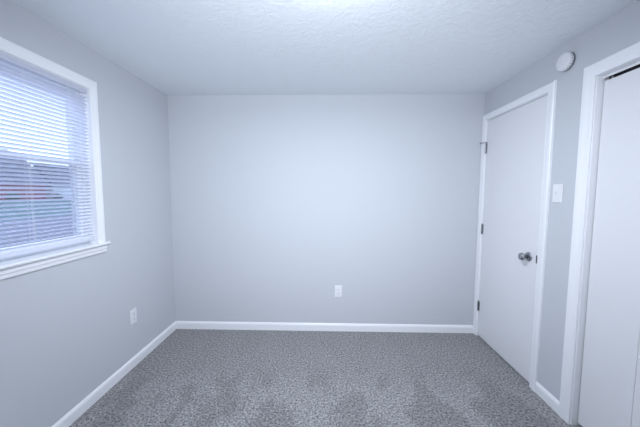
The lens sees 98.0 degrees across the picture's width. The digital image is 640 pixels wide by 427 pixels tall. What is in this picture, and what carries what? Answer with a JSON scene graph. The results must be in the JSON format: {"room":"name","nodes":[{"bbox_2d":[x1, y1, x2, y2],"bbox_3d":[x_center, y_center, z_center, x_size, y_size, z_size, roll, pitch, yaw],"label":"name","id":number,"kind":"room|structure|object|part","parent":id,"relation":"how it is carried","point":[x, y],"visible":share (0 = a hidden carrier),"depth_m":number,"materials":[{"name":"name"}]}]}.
{"room":"empty bedroom","nodes":[
{"label":"empty bedroom","id":0,"kind":"room"},
{"bbox_2d":[0,0,174,426],"bbox_3d":[-1.567,0.147,1.065,0.130,2.304,3.632,0,4,1],"label":"wall","id":1,"kind":"structure","parent":0,"point":[65,328],"depth_m":1.88,"materials":[{"name":"grey paint"}]},
{"bbox_2d":[0,37,110,279],"bbox_3d":[-1.540,-0.260,1.371,0.166,1.129,1.039,0,4,1],"label":"window","id":2,"kind":"structure","parent":1,"relation":"in","point":[10,267],"depth_m":1.74,"materials":[{"name":"white paint"}]},
{"bbox_3d":[-1.595,-0.509,1.353,0.025,0.452,0.859,0,4,1],"label":"sash","id":3,"kind":"part","parent":2,"relation":"part of","materials":[{"name":"white plastic"}]},
{"bbox_3d":[-1.567,-0.050,1.387,0.025,0.520,0.859,0,4,1],"label":"sash","id":4,"kind":"part","parent":2,"relation":"part of","materials":[{"name":"white plastic"}]},
{"bbox_3d":[-1.583,-0.264,1.371,0.070,0.994,0.895,0,4,1],"label":"frame","id":5,"kind":"part","parent":2,"relation":"part of","materials":[{"name":"white plastic"}]},
{"bbox_2d":[0,52,94,258],"bbox_3d":[-1.508,-0.275,1.369,0.036,0.969,0.893,0,4,1],"label":"window blind","id":6,"kind":"object","parent":2,"relation":"attached to","point":[54,89],"visible":1,"depth_m":1.50,"materials":[{"name":"white plastic"}]},
{"bbox_3d":[-1.511,-0.278,1.432,0.026,0.922,0.009,0,4,1],"label":"ladder cord","id":7,"kind":"part","parent":6,"relation":"part of","materials":[{"name":"white fabric"}]},
{"bbox_3d":[-1.510,-0.745,1.333,0.028,0.026,0.893,0,4,1],"label":"head rail","id":8,"kind":"part","parent":6,"relation":"part of","materials":[{"name":"white plastic"}]},
{"bbox_3d":[-1.514,0.197,1.405,0.026,0.021,0.889,0,4,1],"label":"rail","id":9,"kind":"part","parent":6,"relation":"part of","materials":[{"name":"white plastic"}]},
{"bbox_3d":[-1.505,-0.297,1.681,0.026,0.922,0.009,0,4,1],"label":"ladder cord","id":10,"kind":"part","parent":6,"relation":"part of","materials":[{"name":"white plastic"}]},
{"bbox_3d":[-1.483,-0.793,1.329,0.017,0.059,1.013,0,4,1],"label":"head casing","id":11,"kind":"part","parent":2,"relation":"part of","materials":[{"name":"white paint"}]},
{"bbox_3d":[-1.542,0.242,1.409,0.166,0.020,1.039,0,4,1],"label":"sill","id":12,"kind":"part","parent":2,"relation":"part of","materials":[{"name":"white paint"}]},
{"bbox_3d":[-1.474,-0.330,1.841,0.017,1.054,0.056,0,4,1],"label":"casing","id":13,"kind":"part","parent":2,"relation":"part of","materials":[{"name":"white paint"}]},
{"bbox_2d":[52,321,175,426],"bbox_3d":[-1.502,1.263,1.083,0.013,0.077,3.502,0,4,1],"label":"baseboard","id":14,"kind":"structure","parent":1,"relation":"attached to","point":[86,403],"depth_m":1.96,"materials":[{"name":"white paint"}]},
{"bbox_2d":[130,307,136,324],"bbox_3d":[-1.477,0.813,2.204,0.009,0.118,0.072,0,4,1],"label":"wall outlet","id":15,"kind":"object","parent":1,"relation":"attached to","point":[133,313],"visible":1,"depth_m":2.20,"materials":[{"name":"white plastic"}]},
{"bbox_2d":[12,0,636,94],"bbox_3d":[0.353,-1.051,0.931,3.961,0.120,3.632,0,4,1],"label":"ceiling","id":16,"kind":"structure","parent":0,"point":[176,47],"depth_m":1.68,"materials":[{"name":"white paint"}]},
{"bbox_2d":[69,329,581,426],"bbox_3d":[0.343,1.366,1.115,3.961,0.120,3.632,0,4,1],"label":"floor","id":17,"kind":"structure","parent":0,"point":[193,377],"depth_m":2.00,"materials":[{"name":"grey carpet"}]},
{"bbox_2d":[167,94,484,324],"bbox_3d":[0.037,0.023,2.776,3.001,2.304,0.130,0,4,1],"label":"wall","id":18,"kind":"structure","parent":0,"point":[278,202],"depth_m":2.71,"materials":[{"name":"grey paint"}]},
{"bbox_2d":[176,321,472,332],"bbox_3d":[0.029,1.139,2.790,2.971,0.077,0.013,0,4,1],"label":"baseboard","id":19,"kind":"structure","parent":18,"relation":"attached to","point":[353,327],"depth_m":2.78,"materials":[{"name":"white paint"}]},
{"bbox_2d":[335,285,341,296],"bbox_3d":[0.182,0.772,2.760,0.072,0.118,0.009,0,4,1],"label":"wall outlet","id":20,"kind":"object","parent":18,"relation":"attached to","point":[338,288],"visible":1,"depth_m":2.76,"materials":[{"name":"white plastic"}]},
{"bbox_2d":[484,0,639,401],"bbox_3d":[1.563,0.165,0.997,0.130,2.304,3.632,0,4,1],"label":"wall","id":21,"kind":"structure","parent":0,"point":[621,30],"depth_m":1.75,"materials":[{"name":"grey paint"}]},
{"bbox_2d":[473,80,556,391],"bbox_3d":[1.559,0.164,2.273,0.195,2.112,0.826,0,4,1],"label":"door","id":22,"kind":"structure","parent":21,"relation":"in","point":[517,143],"depth_m":2.17,"materials":[{"name":"white paint"}]},
{"bbox_3d":[1.526,0.137,2.660,0.017,2.106,0.052,0,4,1],"label":"casing","id":23,"kind":"part","parent":22,"relation":"part of","materials":[{"name":"white paint"}]},
{"bbox_3d":[1.522,-0.858,2.200,0.017,0.052,0.819,0,4,1],"label":"head casing","id":24,"kind":"part","parent":22,"relation":"part of","materials":[{"name":"white paint"}]},
{"bbox_3d":[1.482,0.314,2.027,0.054,0.055,0.055,0,4,1],"label":"knob","id":25,"kind":"part","parent":22,"relation":"part of","materials":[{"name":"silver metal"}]},
{"bbox_3d":[1.509,0.193,1.892,0.017,2.112,0.058,0,4,1],"label":"casing","id":26,"kind":"part","parent":22,"relation":"part of","materials":[{"name":"white paint"}]},
{"bbox_2d":[535,382,558,414],"bbox_3d":[1.504,1.217,1.840,0.013,0.077,0.199,0,4,1],"label":"baseboard","id":27,"kind":"structure","parent":21,"relation":"attached to","point":[540,390],"depth_m":1.83,"materials":[{"name":"white paint"}]},
{"bbox_2d":[552,184,562,202],"bbox_3d":[1.507,-0.128,1.772,0.020,0.118,0.074,0,4,1],"label":"light switch","id":28,"kind":"object","parent":21,"relation":"attached to","point":[557,196],"visible":1,"depth_m":1.77,"materials":[{"name":"white plastic"}]},
{"bbox_2d":[556,52,575,71],"bbox_3d":[1.498,-0.928,1.704,0.044,0.108,0.108,0,4,1],"label":"smoke detector","id":29,"kind":"object","parent":21,"relation":"attached to","point":[565,62],"visible":1,"depth_m":1.68,"materials":[{"name":"white plastic"}]},
{"bbox_2d":[559,42,639,426],"bbox_3d":[1.555,0.266,1.041,0.147,2.096,1.248,0,4,1],"label":"door","id":30,"kind":"structure","parent":21,"relation":"in","point":[600,376],"depth_m":1.50,"materials":[{"name":"white paint"}]},
{"bbox_3d":[1.503,0.221,1.629,0.017,2.096,0.070,0,4,1],"label":"casing","id":31,"kind":"part","parent":30,"relation":"part of","materials":[{"name":"white paint"}]},
{"bbox_3d":[1.494,-0.745,0.965,0.017,0.070,1.248,0,4,1],"label":"head casing","id":32,"kind":"part","parent":30,"relation":"part of","materials":[{"name":"white paint"}]},
{"bbox_3d":[1.550,0.296,1.180,0.028,1.974,0.272,0,4,1],"label":"panel","id":33,"kind":"part","parent":30,"relation":"part of","materials":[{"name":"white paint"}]},
{"label":"outside","id":34,"kind":"structure","parent":0,"visible":0},
{"bbox_2d":[0,215,73,247],"bbox_3d":[-9.052,-1.357,40.225,16.570,0.100,200.000,0,4,1],"label":"driveway","id":35,"kind":"structure","parent":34,"point":[43,221],"depth_m":11.99,"materials":[{"name":"concrete"}]},
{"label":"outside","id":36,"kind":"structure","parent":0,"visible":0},
{"bbox_2d":[0,200,71,220],"bbox_3d":[-78.207,-1.738,41.742,121.776,0.090,200.000,0,4,1],"label":"lawn","id":37,"kind":"structure","parent":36,"point":[9,207],"depth_m":25.96,"materials":[{"name":"green plant"}]},
{"bbox_2d":[5,193,19,199],"bbox_3d":[-53.400,-2.905,48.435,1.979,1.413,1.970,0,4,1],"label":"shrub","id":38,"kind":"object","parent":37,"relation":"on","point":[9,193],"visible":0.4,"depth_m":47.93,"materials":[{"name":"green plant"}]},
{"bbox_2d":[0,158,47,199],"bbox_3d":[-59.934,-6.138,47.720,9.000,7.900,18.200,0,4,1],"label":"building","id":39,"kind":"structure","parent":37,"relation":"on","point":[0,158],"depth_m":52.92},
{"bbox_2d":[34,163,70,198],"bbox_3d":[-58.543,-7.318,65.254,6.800,7.600,15.200,0,4,1],"label":"house","id":40,"kind":"structure","parent":37,"relation":"on","point":[44,163],"depth_m":59.25,"materials":[{"name":"grey"}]},
{"bbox_3d":[-55.627,-4.235,60.809,0.060,2.050,3.200,0,4,1],"label":"garage door","id":41,"kind":"part","parent":40,"relation":"part of","materials":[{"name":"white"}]}
]}

